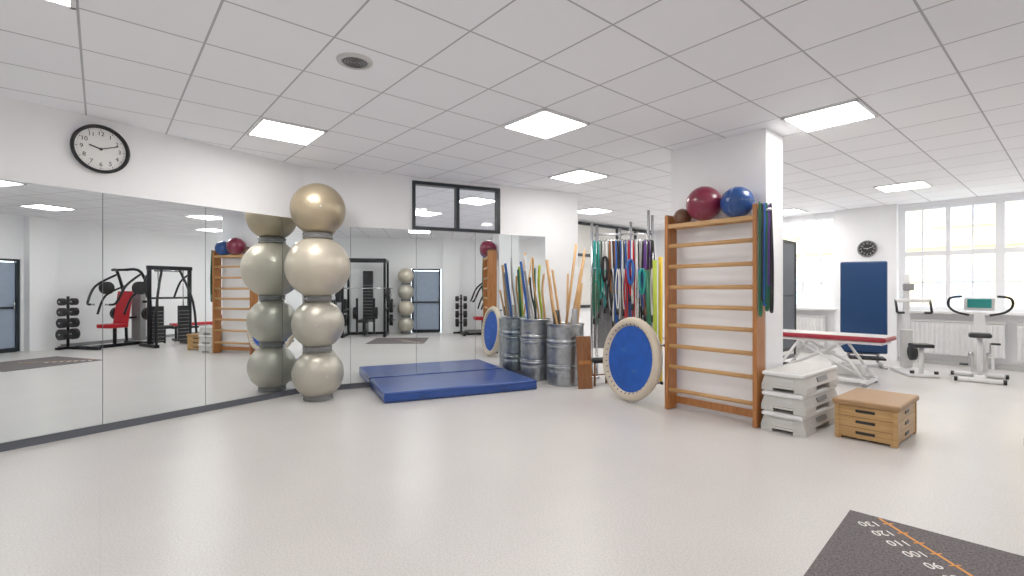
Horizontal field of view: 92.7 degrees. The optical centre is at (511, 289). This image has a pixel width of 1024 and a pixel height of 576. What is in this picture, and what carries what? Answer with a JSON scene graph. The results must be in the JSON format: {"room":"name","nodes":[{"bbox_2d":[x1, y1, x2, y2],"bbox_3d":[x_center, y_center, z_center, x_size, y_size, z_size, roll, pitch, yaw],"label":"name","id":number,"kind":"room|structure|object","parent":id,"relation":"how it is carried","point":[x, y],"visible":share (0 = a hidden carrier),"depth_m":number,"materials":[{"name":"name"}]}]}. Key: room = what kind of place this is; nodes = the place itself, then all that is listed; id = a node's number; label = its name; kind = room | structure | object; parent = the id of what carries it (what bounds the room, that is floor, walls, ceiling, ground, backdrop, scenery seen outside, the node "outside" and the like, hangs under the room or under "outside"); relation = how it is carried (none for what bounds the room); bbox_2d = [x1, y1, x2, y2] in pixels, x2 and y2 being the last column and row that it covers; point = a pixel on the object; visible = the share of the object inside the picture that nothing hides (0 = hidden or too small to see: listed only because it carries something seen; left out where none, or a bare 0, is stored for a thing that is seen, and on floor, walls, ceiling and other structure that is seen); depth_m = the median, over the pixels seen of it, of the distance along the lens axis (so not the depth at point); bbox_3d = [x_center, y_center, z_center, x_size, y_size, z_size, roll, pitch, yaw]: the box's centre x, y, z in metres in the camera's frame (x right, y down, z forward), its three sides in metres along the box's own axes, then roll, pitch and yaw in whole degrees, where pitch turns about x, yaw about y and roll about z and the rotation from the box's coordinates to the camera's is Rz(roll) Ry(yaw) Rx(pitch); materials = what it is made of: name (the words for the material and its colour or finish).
{"room":"physical therapy gym","nodes":[
{"label":"physical therapy gym","id":0,"kind":"room"},
{"bbox_2d":[0,95,302,353],"bbox_3d":[-4.224,-0.145,4.704,0.150,3.090,4.800,0,0,33],"label":"wall","id":1,"kind":"structure","parent":0,"point":[34,138],"depth_m":5.15,"materials":[{"name":"white paint"}]},
{"bbox_2d":[0,179,101,442],"bbox_3d":[-4.304,0.185,4.425,0.018,2.290,0.944,0,0,33],"label":"mirror panel","id":2,"kind":"object","parent":1,"relation":"attached to","point":[51,236],"visible":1,"depth_m":4.48,"materials":[{"name":"silver glass"}]},
{"bbox_2d":[70,124,129,173],"bbox_3d":[-4.040,-1.385,4.800,0.055,0.470,0.470,0,0,33],"label":"wall clock","id":3,"kind":"object","parent":1,"relation":"attached to","point":[98,148],"depth_m":4.80,"materials":[{"name":"white plastic"}]},
{"bbox_2d":[0,389,298,451],"bbox_3d":[-4.128,1.365,4.689,0.032,0.070,4.660,0,0,33],"label":"baseboard","id":4,"kind":"structure","parent":1,"relation":"attached to","point":[17,444],"depth_m":5.01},
{"bbox_2d":[102,193,204,424],"bbox_3d":[-3.791,0.185,5.221,0.019,2.290,0.947,0,0,33],"label":"mirror panel","id":5,"kind":"object","parent":1,"relation":"attached to","point":[153,251],"visible":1,"depth_m":5.16,"materials":[{"name":"silver glass"}]},
{"bbox_2d":[205,207,281,404],"bbox_3d":[-3.277,0.185,6.017,0.019,2.290,0.946,0,0,33],"label":"mirror panel","id":6,"kind":"object","parent":1,"relation":"attached to","point":[243,250],"visible":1,"depth_m":5.96,"materials":[{"name":"silver glass"}]},
{"bbox_2d":[282,217,301,390],"bbox_3d":[-2.942,0.185,6.537,0.018,2.290,0.289,0,0,33],"label":"mirror panel","id":7,"kind":"object","parent":1,"relation":"attached to","point":[291,234],"visible":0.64,"depth_m":6.48,"materials":[{"name":"silver glass"}]},
{"bbox_2d":[303,167,577,352],"bbox_3d":[-0.887,-0.145,7.668,4.410,3.090,0.150,0,0,-25],"label":"wall","id":8,"kind":"structure","parent":0,"point":[371,200],"depth_m":7.97,"materials":[{"name":"white paint"}]},
{"bbox_2d":[330,226,350,383],"bbox_3d":[-2.565,0.215,6.805,0.599,2.230,0.018,0,0,-25],"label":"mirror panel","id":9,"kind":"object","parent":8,"relation":"attached to","point":[341,299],"visible":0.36,"depth_m":6.89,"materials":[{"name":"silver glass"}]},
{"bbox_2d":[351,227,415,383],"bbox_3d":[-1.865,0.215,7.126,0.939,2.230,0.018,0,0,-25],"label":"mirror panel","id":10,"kind":"object","parent":8,"relation":"attached to","point":[383,260],"visible":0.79,"depth_m":7.11,"materials":[{"name":"silver glass"}]},
{"bbox_2d":[337,371,520,389],"bbox_3d":[-0.836,1.365,7.593,4.380,0.070,0.032,0,0,-25],"label":"baseboard","id":11,"kind":"structure","parent":8,"relation":"attached to","point":[366,384],"depth_m":6.94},
{"bbox_2d":[416,230,474,374],"bbox_3d":[-1.011,0.215,7.518,0.939,2.230,0.019,0,0,-25],"label":"mirror panel","id":12,"kind":"object","parent":8,"relation":"attached to","point":[445,261],"visible":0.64,"depth_m":7.50,"materials":[{"name":"silver glass"}]},
{"bbox_2d":[412,180,499,233],"bbox_3d":[-0.863,-1.275,7.640,1.430,0.730,0.120,0,0,-25],"label":"window","id":13,"kind":"structure","parent":8,"relation":"in","point":[456,187],"depth_m":7.59,"materials":[{"name":"black metal"}]},
{"bbox_2d":[475,233,510,370],"bbox_3d":[-0.298,0.215,7.846,0.629,2.230,0.018,0,0,-25],"label":"mirror panel","id":14,"kind":"object","parent":8,"relation":"attached to","point":[492,251],"visible":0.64,"depth_m":7.82,"materials":[{"name":"silver glass"}]},
{"bbox_2d":[511,235,544,370],"bbox_3d":[0.275,0.215,8.108,0.629,2.230,0.018,0,0,-25],"label":"mirror panel","id":15,"kind":"object","parent":8,"relation":"attached to","point":[530,246],"visible":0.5,"depth_m":8.03,"materials":[{"name":"silver glass"}]},
{"bbox_2d":[0,0,1023,230],"bbox_3d":[0.712,-1.740,6.752,15.600,0.100,14.600,0,0,-40],"label":"ceiling","id":16,"kind":"structure","parent":0,"point":[943,80],"depth_m":4.01,"materials":[{"name":"tile"}]},
{"bbox_2d":[41,0,75,9],"bbox_3d":[-2.640,-1.681,2.464,0.640,0.020,0.640,0,0,-40],"label":"ceiling light panel","id":17,"kind":"object","parent":16,"relation":"in","point":[71,4],"depth_m":2.85,"materials":[{"name":"white plastic"}]},
{"bbox_2d":[246,117,326,145],"bbox_3d":[-2.408,-1.681,5.212,0.640,0.020,0.640,0,0,-40],"label":"ceiling light panel","id":18,"kind":"object","parent":16,"relation":"in","point":[268,128],"depth_m":5.18,"materials":[{"name":"white plastic"}]},
{"bbox_2d":[336,52,372,69],"bbox_3d":[-1.160,-1.680,3.600,0.260,0.020,0.260,0,0,0],"label":"ceiling speaker","id":19,"kind":"object","parent":16,"relation":"in","point":[355,61],"depth_m":3.58},
{"bbox_2d":[416,210,443,216],"bbox_3d":[-1.944,-1.681,10.708,0.640,0.020,0.640,0,0,-40],"label":"ceiling light panel","id":20,"kind":"object","parent":16,"relation":"in","point":[418,212],"depth_m":10.73,"materials":[{"name":"white plastic"}]},
{"bbox_2d":[452,196,494,205],"bbox_3d":[-0.686,-1.681,9.218,0.640,0.020,0.640,0,0,-40],"label":"ceiling light panel","id":21,"kind":"object","parent":16,"relation":"in","point":[472,200],"depth_m":9.17,"materials":[{"name":"white plastic"}]},
{"bbox_2d":[501,108,589,139],"bbox_3d":[0.340,-1.681,4.980,0.640,0.020,0.640,0,0,-40],"label":"ceiling light panel","id":22,"kind":"object","parent":16,"relation":"in","point":[544,123],"depth_m":4.96,"materials":[{"name":"white plastic"}]},
{"bbox_2d":[548,168,609,183],"bbox_3d":[0.991,-1.681,7.231,0.640,0.020,0.640,0,0,-40],"label":"ceiling light panel","id":23,"kind":"object","parent":16,"relation":"in","point":[577,176],"depth_m":7.23,"materials":[{"name":"white plastic"}]},
{"bbox_2d":[578,207,613,214],"bbox_3d":[1.720,-1.681,10.398,0.640,0.020,0.640,0,0,-40],"label":"ceiling light panel","id":24,"kind":"object","parent":16,"relation":"in","point":[594,210],"depth_m":10.33,"materials":[{"name":"white plastic"}]},
{"bbox_2d":[783,208,806,214],"bbox_3d":[5.880,-1.681,10.508,0.640,0.020,0.640,0,0,-40],"label":"ceiling light panel","id":25,"kind":"object","parent":16,"relation":"in","point":[793,210],"depth_m":10.46,"materials":[{"name":"white plastic"}]},
{"bbox_2d":[781,98,878,132],"bbox_3d":[3.088,-1.681,4.748,0.640,0.020,0.640,0,0,-40],"label":"ceiling light panel","id":26,"kind":"object","parent":16,"relation":"in","point":[855,110],"depth_m":4.73,"materials":[{"name":"white plastic"}]},
{"bbox_2d":[874,180,932,192],"bbox_3d":[6.355,-1.681,7.931,0.640,0.020,0.640,0,0,-40],"label":"ceiling light panel","id":27,"kind":"object","parent":16,"relation":"in","point":[920,183],"depth_m":7.93,"materials":[{"name":"white plastic"}]},
{"bbox_2d":[0,340,1023,575],"bbox_3d":[0.712,1.500,6.752,15.600,0.200,14.600,0,0,-40],"label":"floor","id":28,"kind":"structure","parent":0,"point":[546,480],"depth_m":3.46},
{"bbox_2d":[291,352,343,395],"bbox_3d":[-2.489,1.070,6.269,0.630,0.630,0.632,0,0,-41],"label":"exercise ball","id":29,"kind":"object","parent":28,"relation":"on","point":[312,374],"visible":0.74,"depth_m":6.04,"materials":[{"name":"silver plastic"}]},
{"bbox_2d":[291,301,344,346],"bbox_3d":[-2.490,0.435,6.269,0.640,0.640,0.642,0,0,-18],"label":"exercise ball","id":30,"kind":"object","parent":29,"relation":"on","point":[313,324],"visible":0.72,"depth_m":6.04,"materials":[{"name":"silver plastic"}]},
{"bbox_2d":[284,238,350,295],"bbox_3d":[-2.489,-0.290,6.270,0.792,0.790,0.790,0,0,22],"label":"exercise ball","id":31,"kind":"object","parent":30,"relation":"on","point":[312,266],"visible":0.84,"depth_m":5.99,"materials":[{"name":"grey plastic"}]},
{"bbox_2d":[290,183,345,232],"bbox_3d":[-2.490,-1.030,6.269,0.670,0.670,0.672,0,0,-27],"label":"exercise ball","id":32,"kind":"object","parent":31,"relation":"on","point":[314,207],"visible":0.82,"depth_m":6.03,"materials":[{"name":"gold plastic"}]},
{"bbox_2d":[303,232,332,239],"bbox_3d":[-2.490,-0.690,6.270,0.364,0.074,0.364,0,0,0],"label":"ring","id":33,"kind":"object","parent":31,"relation":"on","point":[306,234],"visible":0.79,"depth_m":6.12,"materials":[{"name":"plastic"}]},
{"bbox_2d":[304,296,331,301],"bbox_3d":[-2.490,0.110,6.270,0.344,0.074,0.344,0,0,0],"label":"ring","id":34,"kind":"object","parent":30,"relation":"on","point":[306,298],"visible":0.97,"depth_m":6.13,"materials":[{"name":"plastic"}]},
{"bbox_2d":[304,345,331,352],"bbox_3d":[-2.490,0.755,6.270,0.344,0.074,0.344,0,0,0],"label":"ring","id":35,"kind":"object","parent":29,"relation":"on","point":[328,348],"visible":0.79,"depth_m":6.13,"materials":[{"name":"plastic"}]},
{"bbox_2d":[303,393,332,401],"bbox_3d":[-2.490,1.362,6.270,0.364,0.074,0.364,0,0,0],"label":"ring","id":36,"kind":"object","parent":28,"relation":"on","point":[330,396],"visible":0.7,"depth_m":6.12,"materials":[{"name":"plastic"}]},
{"bbox_2d":[370,369,536,402],"bbox_3d":[-0.834,1.333,6.918,2.130,0.133,1.149,0,0,-25],"label":"mat","id":37,"kind":"object","parent":28,"relation":"on","point":[455,384],"visible":1,"depth_m":6.62,"materials":[{"name":"leather"}]},
{"bbox_2d":[520,317,551,380],"bbox_3d":[0.380,0.925,7.740,0.514,0.950,0.514,0,0,11],"label":"barrel","id":38,"kind":"object","parent":28,"relation":"on","point":[533,335],"visible":0.78,"depth_m":7.52,"materials":[{"name":"metal"}]},
{"bbox_2d":[520,255,545,318],"bbox_3d":[0.323,0.395,7.721,0.409,1.892,0.249,0,0,-12],"label":"bundle","id":39,"kind":"object","parent":38,"relation":"in","point":[527,293],"visible":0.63,"depth_m":7.69,"materials":[{"name":"blue wood"}]},
{"bbox_2d":[546,322,583,386],"bbox_3d":[0.800,0.950,7.340,0.573,0.900,0.573,0,0,12],"label":"barrel","id":40,"kind":"object","parent":28,"relation":"on","point":[561,362],"visible":0.79,"depth_m":7.09,"materials":[{"name":"metal"}]},
{"bbox_2d":[545,244,585,324],"bbox_3d":[0.816,0.325,7.346,0.639,2.054,0.341,0,0,0],"label":"bundle","id":41,"kind":"object","parent":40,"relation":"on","point":[577,302],"visible":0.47,"depth_m":7.28,"materials":[{"name":"brown wood"}]},
{"bbox_2d":[576,336,592,388],"bbox_3d":[1.030,1.030,6.950,0.220,0.735,0.111,0,0,-14],"label":"board","id":42,"kind":"object","parent":28,"relation":"on","point":[583,343],"visible":1,"depth_m":6.94,"materials":[{"name":"brown wood"}]},
{"bbox_2d":[591,357,606,385],"bbox_3d":[1.310,1.208,7.220,0.300,0.386,0.260,0,0,-11],"label":"metal stand","id":43,"kind":"object","parent":28,"relation":"on","point":[598,359],"visible":0.26,"depth_m":7.10,"materials":[{"name":"grey metal"}]},
{"bbox_2d":[590,210,653,378],"bbox_3d":[1.782,0.060,7.892,1.050,2.680,0.500,0,0,7],"label":"equipment rack","id":44,"kind":"object","parent":28,"relation":"on","point":[600,337],"visible":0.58,"depth_m":7.93,"materials":[{"name":"silver metal"}]},
{"bbox_2d":[593,240,654,333],"bbox_3d":[1.782,-0.044,7.770,0.983,1.509,0.110,0,0,7],"label":"ropes","id":45,"kind":"object","parent":44,"relation":"hanging from","point":[639,253],"visible":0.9,"depth_m":7.77,"materials":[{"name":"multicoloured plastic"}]},
{"bbox_2d":[603,317,664,401],"bbox_3d":[1.544,0.863,6.149,0.337,1.045,1.049,0,0,-24],"label":"trampoline","id":46,"kind":"object","parent":28,"relation":"on","point":[632,352],"visible":0.99,"depth_m":6.05,"materials":[{"name":"blue fabric"}]},
{"bbox_2d":[646,257,662,381],"bbox_3d":[2.155,0.450,7.350,0.254,1.902,0.164,0,0,0],"label":"poles","id":47,"kind":"object","parent":28,"relation":"on","point":[659,331],"visible":0.57,"depth_m":7.35,"materials":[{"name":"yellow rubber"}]},
{"bbox_2d":[783,240,795,363],"bbox_3d":[4.963,0.255,8.771,0.770,2.280,0.500,0,0,-43],"label":"screen","id":48,"kind":"object","parent":28,"relation":"on","point":[789,247],"visible":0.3,"depth_m":8.80,"materials":[{"name":"black plastic"}]},
{"bbox_2d":[761,404,834,437],"bbox_3d":[2.995,1.302,5.068,0.980,0.196,0.410,0,0,-40],"label":"step","id":49,"kind":"structure","parent":28,"relation":"on","point":[801,426],"depth_m":4.80,"materials":[{"name":"grey plastic"}]},
{"bbox_2d":[761,384,837,416],"bbox_3d":[3.001,1.103,5.073,0.980,0.196,0.410,0,0,-40],"label":"step","id":50,"kind":"structure","parent":49,"relation":"on","point":[801,405],"depth_m":4.81,"materials":[{"name":"grey plastic"}]},
{"bbox_2d":[761,361,838,395],"bbox_3d":[3.008,0.904,5.079,0.980,0.196,0.410,0,0,-40],"label":"step","id":51,"kind":"structure","parent":50,"relation":"on","point":[804,378],"depth_m":4.86,"materials":[{"name":"grey plastic"}]},
{"bbox_2d":[796,315,826,350],"bbox_3d":[6.069,0.983,11.406,0.130,0.835,2.220,0,0,-40],"label":"radiator","id":52,"kind":"object","parent":28,"relation":"on","point":[803,322],"visible":0.18,"depth_m":10.72,"materials":[{"name":"white metal"}]},
{"bbox_2d":[783,329,895,387],"bbox_3d":[4.893,1.036,7.691,0.620,0.728,1.750,0,0,-40],"label":"table","id":53,"kind":"object","parent":28,"relation":"on","point":[849,369],"visible":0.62,"depth_m":7.38,"materials":[{"name":"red metal"}]},
{"bbox_2d":[840,261,887,368],"bbox_3d":[6.536,0.435,9.078,0.720,1.930,0.800,0,0,30],"label":"mat","id":54,"kind":"object","parent":28,"relation":"on","point":[863,285],"visible":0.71,"depth_m":9.04,"materials":[{"name":"blue plastic"}]},
{"bbox_2d":[832,388,918,448],"bbox_3d":[3.525,1.214,4.723,0.770,0.372,0.520,0,0,-40],"label":"box","id":55,"kind":"object","parent":28,"relation":"on","point":[886,417],"visible":1,"depth_m":4.53,"materials":[{"name":"brown wood"}]},
{"bbox_2d":[804,510,1023,575],"bbox_3d":[2.134,1.394,2.029,1.500,0.012,1.500,0,0,-45],"label":"mat","id":56,"kind":"object","parent":28,"relation":"on","point":[862,544],"visible":1,"depth_m":2.56,"materials":[{"name":"grey rubber"}]},
{"bbox_2d":[890,274,940,377],"bbox_3d":[6.721,0.562,8.161,0.516,1.675,0.800,0,0,18],"label":"trainer","id":57,"kind":"object","parent":28,"relation":"on","point":[908,349],"visible":1,"depth_m":8.32,"materials":[{"name":"white plastic"}]},
{"bbox_2d":[910,319,1005,369],"bbox_3d":[8.117,0.983,8.979,0.130,0.835,1.370,0,0,-40],"label":"radiator","id":58,"kind":"object","parent":28,"relation":"on","point":[948,337],"visible":0.62,"depth_m":8.93,"materials":[{"name":"white metal"}]},
{"bbox_2d":[947,295,1014,384],"bbox_3d":[7.240,0.741,7.556,0.766,1.318,0.905,0,0,43],"label":"exercise bike","id":59,"kind":"object","parent":28,"relation":"on","point":[979,362],"visible":1,"depth_m":7.62,"materials":[{"name":"white plastic"}]},
{"bbox_2d":[1016,323,1023,360],"bbox_3d":[9.004,0.983,7.929,0.130,0.835,1.120,0,0,-40],"label":"radiator","id":60,"kind":"object","parent":28,"relation":"on","point":[1020,326],"visible":1,"depth_m":8.28,"materials":[{"name":"white metal"}]},
{"bbox_2d":[578,220,655,345],"bbox_3d":[2.676,-0.145,12.828,3.640,3.090,0.150,0,0,-40],"label":"wall","id":61,"kind":"structure","parent":0,"point":[584,317],"depth_m":12.04,"materials":[{"name":"paint"}]},
{"bbox_2d":[578,221,650,307],"bbox_3d":[2.729,-0.610,12.734,3.300,2.090,0.061,0,0,-40],"label":"window","id":62,"kind":"structure","parent":61,"relation":"in","point":[583,227],"depth_m":12.01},
{"bbox_2d":[671,128,782,420],"bbox_3d":[2.459,-0.145,5.652,0.430,3.090,1.106,0,0,-40],"label":"column","id":63,"kind":"structure","parent":0,"point":[753,161],"depth_m":5.42,"materials":[{"name":"paint"}]},
{"bbox_2d":[665,203,764,427],"bbox_3d":[2.204,0.260,5.388,0.200,2.270,1.055,0,0,-40],"label":"wall bars","id":64,"kind":"object","parent":63,"relation":"attached to","point":[671,306],"visible":0.84,"depth_m":5.33,"materials":[{"name":"brown wood"}]},
{"bbox_2d":[673,209,691,223],"bbox_3d":[1.975,-0.840,5.659,0.205,0.205,0.205,0,0,-40],"label":"medicine ball","id":65,"kind":"object","parent":64,"relation":"attached to","point":[681,215],"visible":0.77,"depth_m":5.59,"materials":[{"name":"brown leather"}]},
{"bbox_2d":[686,186,720,220],"bbox_3d":[2.128,-0.955,5.409,0.385,0.385,0.385,0,0,-40],"label":"ball","id":66,"kind":"object","parent":64,"relation":"on","point":[703,203],"visible":0.93,"depth_m":5.28,"materials":[{"name":"red rubber"}]},
{"bbox_2d":[720,187,754,216],"bbox_3d":[2.372,-0.922,5.143,0.335,0.335,0.335,0,0,-40],"label":"ball","id":67,"kind":"object","parent":64,"relation":"on","point":[736,201],"visible":0.94,"depth_m":5.03,"materials":[{"name":"blue rubber"}]},
{"bbox_2d":[758,202,773,316],"bbox_3d":[2.567,-0.309,4.939,0.218,1.155,0.095,0,0,-40],"label":"bands","id":68,"kind":"object","parent":64,"relation":"attached to","point":[765,221],"visible":1,"depth_m":4.92,"materials":[{"name":"green rubber"}]},
{"bbox_2d":[656,192,1023,366],"bbox_3d":[7.552,-0.145,10.106,0.300,3.090,10.600,0,0,-40],"label":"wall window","id":69,"kind":"structure","parent":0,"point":[1010,359],"depth_m":9.24,"materials":[{"name":"paint"}]},
{"bbox_2d":[783,215,836,309],"bbox_3d":[6.107,-0.598,11.503,0.315,2.065,2.750,0,0,-40],"label":"window","id":70,"kind":"structure","parent":69,"relation":"attached to","point":[803,306],"depth_m":10.90,"materials":[{"name":"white glass"}]},
{"bbox_2d":[663,337,1023,371],"bbox_3d":[7.407,1.360,9.983,0.034,0.080,10.200,0,0,-40],"label":"baseboard","id":71,"kind":"structure","parent":69,"relation":"attached to","point":[931,361],"depth_m":9.07,"materials":[{"name":"grey plastic"}]},
{"bbox_2d":[895,195,1023,315],"bbox_3d":[8.575,-0.598,8.581,0.315,2.065,2.900,0,0,-40],"label":"window","id":72,"kind":"structure","parent":69,"relation":"attached to","point":[1000,250],"depth_m":8.91,"materials":[{"name":"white glass"}]},
{"bbox_2d":[835,204,898,360],"bbox_3d":[7.293,-0.145,10.057,0.160,3.090,1.050,0,0,-40],"label":"column","id":73,"kind":"structure","parent":0,"point":[879,225],"depth_m":9.89,"materials":[{"name":"paint"}]},
{"bbox_2d":[857,240,877,256],"bbox_3d":[7.243,-0.840,9.949,0.055,0.340,0.340,0,0,-40],"label":"wall clock","id":74,"kind":"object","parent":73,"relation":"attached to","point":[867,248],"visible":1,"depth_m":9.95,"materials":[{"name":"black plastic"}]},
{"label":"outside","id":75,"kind":"structure","parent":0,"visible":0},
{"bbox_3d":[15.282,6.500,12.902,40.000,0.200,60.000,0,0,-40],"label":"ground","id":76,"kind":"structure","parent":75,"visible":0},
{"bbox_2d":[783,201,1023,307],"bbox_3d":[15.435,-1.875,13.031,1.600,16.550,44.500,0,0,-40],"label":"window panes","id":77,"kind":"structure","parent":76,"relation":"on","point":[984,215],"depth_m":15.05,"materials":[{"name":"glass"}]}
]}

